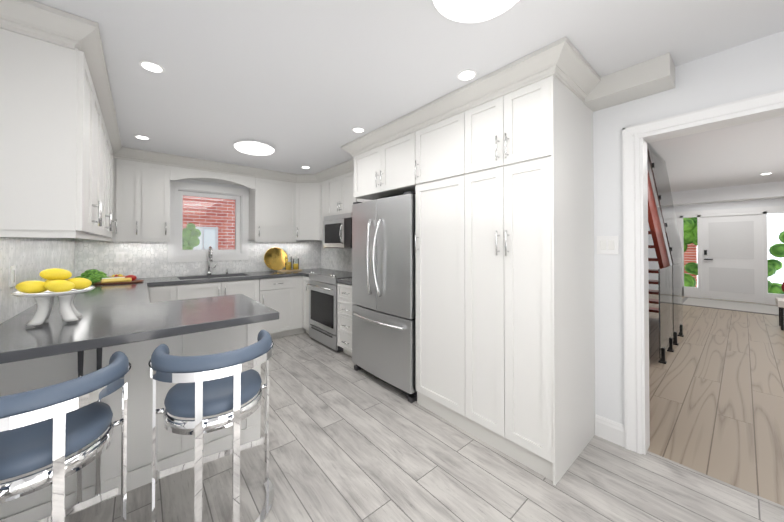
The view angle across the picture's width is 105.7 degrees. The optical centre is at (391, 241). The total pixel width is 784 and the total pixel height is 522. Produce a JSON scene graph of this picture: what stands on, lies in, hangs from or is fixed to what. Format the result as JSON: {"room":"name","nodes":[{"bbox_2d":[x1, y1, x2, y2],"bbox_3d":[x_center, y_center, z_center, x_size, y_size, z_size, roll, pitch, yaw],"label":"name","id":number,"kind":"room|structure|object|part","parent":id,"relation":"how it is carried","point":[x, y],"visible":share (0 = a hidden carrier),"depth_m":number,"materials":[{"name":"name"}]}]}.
{"room":"kitchen","nodes":[
{"label":"kitchen","id":0,"kind":"room"},
{"bbox_2d":[154,179,248,277],"bbox_3d":[-2.461,0.176,4.370,3.040,2.420,0.140,0,-1,-40],"label":"wall","id":1,"kind":"structure","parent":0,"point":[211,184],"depth_m":4.20,"materials":[{"name":"white paint"}]},
{"bbox_2d":[0,237,351,323],"bbox_3d":[-1.452,0.209,3.179,3.036,0.490,2.978,0,-1,-40],"label":"backsplash","id":2,"kind":"structure","parent":1,"relation":"attached to","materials":[{"name":"white tile"}]},
{"bbox_2d":[168,181,248,261],"bbox_3d":[-2.593,-0.255,4.244,0.974,1.064,0.170,0,-1,-40],"label":"kitchen window","id":3,"kind":"structure","parent":1,"relation":"in","point":[178,192],"depth_m":4.19,"materials":[{"name":"white wood"}]},
{"bbox_3d":[-2.604,-0.255,4.257,0.670,0.760,0.006,0,-1,-40],"label":"glass","id":4,"kind":"part","parent":3,"relation":"part of","materials":[{"name":"clear glass"}]},
{"bbox_2d":[33,0,783,193],"bbox_3d":[3.152,-1.076,4.129,11.560,0.080,7.780,0,-1,-40],"label":"ceiling","id":5,"kind":"structure","parent":0,"point":[299,84],"depth_m":1.73,"materials":[{"name":"white paint"}]},
{"bbox_2d":[234,139,274,155],"bbox_3d":[-1.487,-1.009,3.215,0.400,0.071,0.400,0,-1,-40],"label":"flush ceiling light","id":6,"kind":"object","parent":5,"relation":"attached to","point":[254,147],"visible":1,"depth_m":3.12,"materials":[{"name":"white glass"}]},
{"bbox_2d":[134,61,771,174],"bbox_3d":[1.862,-1.049,3.548,7.524,0.026,5.004,0,-1,-40],"label":"recessed lights","id":7,"kind":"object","parent":5,"relation":"attached to","point":[467,75],"depth_m":1.86,"materials":[{"name":"white plastic"}]},
{"bbox_2d":[433,0,518,22],"bbox_3d":[0.352,-1.029,1.182,0.400,0.071,0.400,0,-1,-40],"label":"flush ceiling light","id":8,"kind":"object","parent":5,"relation":"attached to","point":[468,11],"visible":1,"depth_m":1.27,"materials":[{"name":"white glass"}]},
{"bbox_2d":[583,52,674,111],"bbox_3d":[1.498,-0.993,1.894,0.209,0.129,0.427,0,-1,-40],"label":"bulkhead","id":9,"kind":"object","parent":5,"relation":"attached to","point":[655,75],"visible":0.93,"depth_m":1.82,"materials":[{"name":"white paint"}]},
{"bbox_2d":[64,294,783,521],"bbox_3d":[3.152,1.409,4.105,11.560,0.050,7.780,0,-1,-40],"label":"floor","id":10,"kind":"structure","parent":0,"point":[348,442],"depth_m":1.85,"materials":[{"name":"grey wood"}]},
{"bbox_2d":[0,351,130,521],"bbox_3d":[-1.327,0.921,1.104,0.542,0.863,0.481,0,-1,-40],"label":"stool","id":11,"kind":"object","parent":10,"relation":"on","point":[54,425],"visible":1,"depth_m":1.04,"materials":[{"name":"silver metal"}]},
{"bbox_2d":[148,329,273,521],"bbox_3d":[-0.864,0.925,1.470,0.542,0.863,0.482,0,-1,-40],"label":"stool","id":12,"kind":"object","parent":10,"relation":"on","point":[211,384],"visible":1,"depth_m":1.33,"materials":[{"name":"silver metal"}]},
{"bbox_3d":[-0.867,0.637,1.477,0.518,0.286,0.468,0,-1,-40],"label":"seat","id":13,"kind":"part","parent":12,"relation":"part of","materials":[{"name":"blue leather"}]},
{"bbox_2d":[0,0,600,521],"bbox_3d":[-1.035,0.161,2.686,3.036,2.418,4.270,0,-1,-40],"label":"kitchen cabinets","id":14,"kind":"object","parent":10,"relation":"on","point":[494,170],"visible":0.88,"depth_m":1.90,"materials":[{"name":"white paint"}]},
{"bbox_2d":[11,268,95,325],"bbox_3d":[-1.828,0.287,1.617,0.304,0.282,0.304,0,-1,-40],"label":"fruit stand","id":15,"kind":"object","parent":14,"relation":"on","point":[59,285],"visible":1,"depth_m":1.57,"materials":[{"name":"white ceramic"}]},
{"bbox_3d":[-1.828,0.345,1.616,0.304,0.166,0.304,0,-1,-40],"label":"dish","id":16,"kind":"part","parent":15,"relation":"part of","materials":[{"name":"white ceramic"}]},
{"bbox_2d":[75,269,110,282],"bbox_3d":[-3.243,0.378,3.213,0.290,0.152,0.320,0,-1,-40],"label":"herbs","id":17,"kind":"object","parent":14,"relation":"on","point":[93,275],"visible":0.79,"depth_m":3.18,"materials":[{"name":"green plant"}]},
{"bbox_2d":[92,274,143,284],"bbox_3d":[-3.046,0.414,3.325,0.418,0.081,0.505,0,-1,-40],"label":"fruit tray","id":18,"kind":"object","parent":14,"relation":"on","point":[119,279],"visible":1,"depth_m":3.22,"materials":[{"name":"brown wood"}]},
{"bbox_2d":[108,274,125,276],"bbox_3d":[-3.184,0.419,3.442,0.150,0.073,0.150,0,-1,-40],"label":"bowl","id":19,"kind":"object","parent":18,"relation":"on","point":[117,275],"depth_m":3.42,"materials":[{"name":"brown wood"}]},
{"bbox_2d":[0,268,351,363],"bbox_3d":[-1.452,0.477,3.176,3.036,0.045,2.978,0,-1,-40],"label":"countertop","id":20,"kind":"structure","parent":14,"relation":"on","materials":[{"name":"grey stone"}]},
{"bbox_2d":[207,246,227,274],"bbox_3d":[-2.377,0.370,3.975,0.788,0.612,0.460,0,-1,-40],"label":"faucet","id":21,"kind":"object","parent":14,"relation":"in","point":[210,254],"depth_m":4.10,"materials":[{"name":"silver metal"}]},
{"bbox_2d":[264,247,301,271],"bbox_3d":[-1.721,0.281,4.691,0.535,0.373,0.235,0,-1,-40],"label":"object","id":22,"kind":"object","parent":14,"relation":"on","point":[275,258],"visible":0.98,"depth_m":4.70,"materials":[{"name":"gold metal"}]},
{"bbox_3d":[-0.923,-0.990,2.564,3.036,0.120,3.922,0,-1,-40],"label":"crown","id":23,"kind":"part","parent":14,"relation":"part of","materials":[{"name":"white paint"}]},
{"bbox_2d":[323,213,351,247],"bbox_3d":[-0.630,-0.136,4.194,0.471,0.460,0.752,0,-1,-40],"label":"microwave","id":24,"kind":"object","parent":14,"relation":"in","point":[337,227],"depth_m":4.04,"materials":[{"name":"grey metal"}]},
{"bbox_2d":[307,271,351,351],"bbox_3d":[-0.724,0.893,4.104,0.663,0.940,0.754,0,-1,-40],"label":"stove","id":25,"kind":"object","parent":10,"relation":"on","point":[323,298],"visible":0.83,"depth_m":3.88,"materials":[{"name":"grey metal"}]},
{"bbox_3d":[-0.943,0.518,3.922,0.088,0.193,0.674,0,-1,-40],"label":"handle","id":26,"kind":"part","parent":25,"relation":"part of","materials":[{"name":"silver metal"}]},
{"bbox_2d":[352,191,416,402],"bbox_3d":[0.093,0.476,3.037,0.800,1.792,0.910,0,-1,-40],"label":"fridge","id":27,"kind":"object","parent":10,"relation":"on","point":[383,293],"visible":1,"depth_m":2.72,"materials":[{"name":"grey metal"}]},
{"bbox_2d":[647,143,683,363],"bbox_3d":[3.072,-0.390,4.022,4.630,3.546,1.030,0,-1,-40],"label":"staircase","id":28,"kind":"structure","parent":10,"relation":"on","point":[669,310],"depth_m":3.82,"materials":[{"name":"red wood"}]},
{"bbox_2d":[682,297,778,315],"bbox_3d":[7.386,1.399,6.478,1.350,0.013,1.550,0,-1,-40],"label":"entry rug","id":29,"kind":"object","parent":10,"relation":"on","point":[741,307],"visible":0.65,"depth_m":6.45,"materials":[{"name":"white fabric"}]},
{"bbox_2d":[776,282,783,329],"bbox_3d":[6.716,0.963,4.178,0.450,0.840,1.600,0,-1,-40],"label":"bench","id":30,"kind":"object","parent":10,"relation":"on","point":[780,302],"visible":1,"depth_m":4.63,"materials":[{"name":"white fabric"}]},
{"bbox_3d":[6.716,1.149,4.176,0.450,0.469,1.600,0,-1,-40],"label":"seat","id":31,"kind":"part","parent":30,"relation":"part of","materials":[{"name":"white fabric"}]},
{"bbox_2d":[648,223,649,288],"bbox_3d":[4.005,0.179,5.678,8.240,2.440,0.140,0,-1,-40],"label":"wall","id":32,"kind":"structure","parent":0,"point":[648,223],"depth_m":8.17,"materials":[{"name":"white paint"}]},
{"bbox_2d":[593,31,783,424],"bbox_3d":[1.091,0.159,2.635,0.140,2.420,7.380,0,-1,-40],"label":"wall","id":33,"kind":"structure","parent":0,"point":[754,68],"depth_m":2.00,"materials":[{"name":"white paint"}]},
{"bbox_2d":[597,236,618,253],"bbox_3d":[1.488,0.026,2.051,0.010,0.125,0.125,0,-1,-40],"label":"switch plate","id":34,"kind":"object","parent":33,"relation":"attached to","point":[607,244],"visible":1,"depth_m":2.05,"materials":[{"name":"white plastic"}]},
{"bbox_2d":[595,414,624,447],"bbox_3d":[2.380,1.283,0.980,0.016,0.140,2.926,0,-1,-40],"label":"baseboard","id":35,"kind":"structure","parent":33,"relation":"attached to","point":[609,430],"depth_m":2.03,"materials":[{"name":"white wood"}]},
{"bbox_2d":[622,90,783,454],"bbox_3d":[2.183,0.299,1.343,0.188,2.115,1.790,0,-1,-40],"label":"door frame","id":36,"kind":"structure","parent":33,"relation":"attached to","point":[637,138],"depth_m":1.92,"materials":[{"name":"white wood"}]},
{"bbox_2d":[649,198,783,289],"bbox_3d":[8.540,0.188,6.589,0.140,2.440,4.290,0,-1,-40],"label":"wall","id":37,"kind":"structure","parent":0,"point":[769,202],"depth_m":7.51,"materials":[{"name":"white paint"}]},
{"bbox_2d":[675,205,783,304],"bbox_3d":[8.071,0.318,7.088,0.130,2.190,1.900,0,-1,-40],"label":"front door","id":38,"kind":"structure","parent":37,"relation":"attached to","point":[732,257],"depth_m":7.05,"materials":[{"name":"white wood"}]},
{"bbox_2d":[654,181,783,206],"bbox_3d":[6.922,-0.915,5.230,0.300,0.260,4.290,0,-1,-40],"label":"wall","id":39,"kind":"structure","parent":0,"point":[755,195],"depth_m":5.66,"materials":[{"name":"white paint"}]},
{"label":"outside","id":40,"kind":"structure","parent":0,"visible":0},
{"bbox_2d":[182,223,200,249],"bbox_3d":[-3.985,0.209,5.743,0.473,1.132,0.425,0,-1,-40],"label":"shrub","id":41,"kind":"object","parent":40,"point":[189,245],"depth_m":5.70,"materials":[{"name":"green plant"}]},
{"bbox_2d":[183,196,234,249],"bbox_3d":[-3.830,-0.591,6.707,9.000,6.000,0.335,0,-1,-40],"label":"brick house","id":42,"kind":"structure","parent":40,"point":[208,208],"depth_m":6.45,"materials":[{"name":"red brick"}]},
{"bbox_2d":[683,213,783,293],"bbox_3d":[8.505,-0.233,7.474,0.776,3.700,6.500,0,-1,-40],"label":"garden","id":43,"kind":"object","parent":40,"point":[775,239],"visible":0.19,"depth_m":7.17,"materials":[{"name":"green plant"}]}
]}

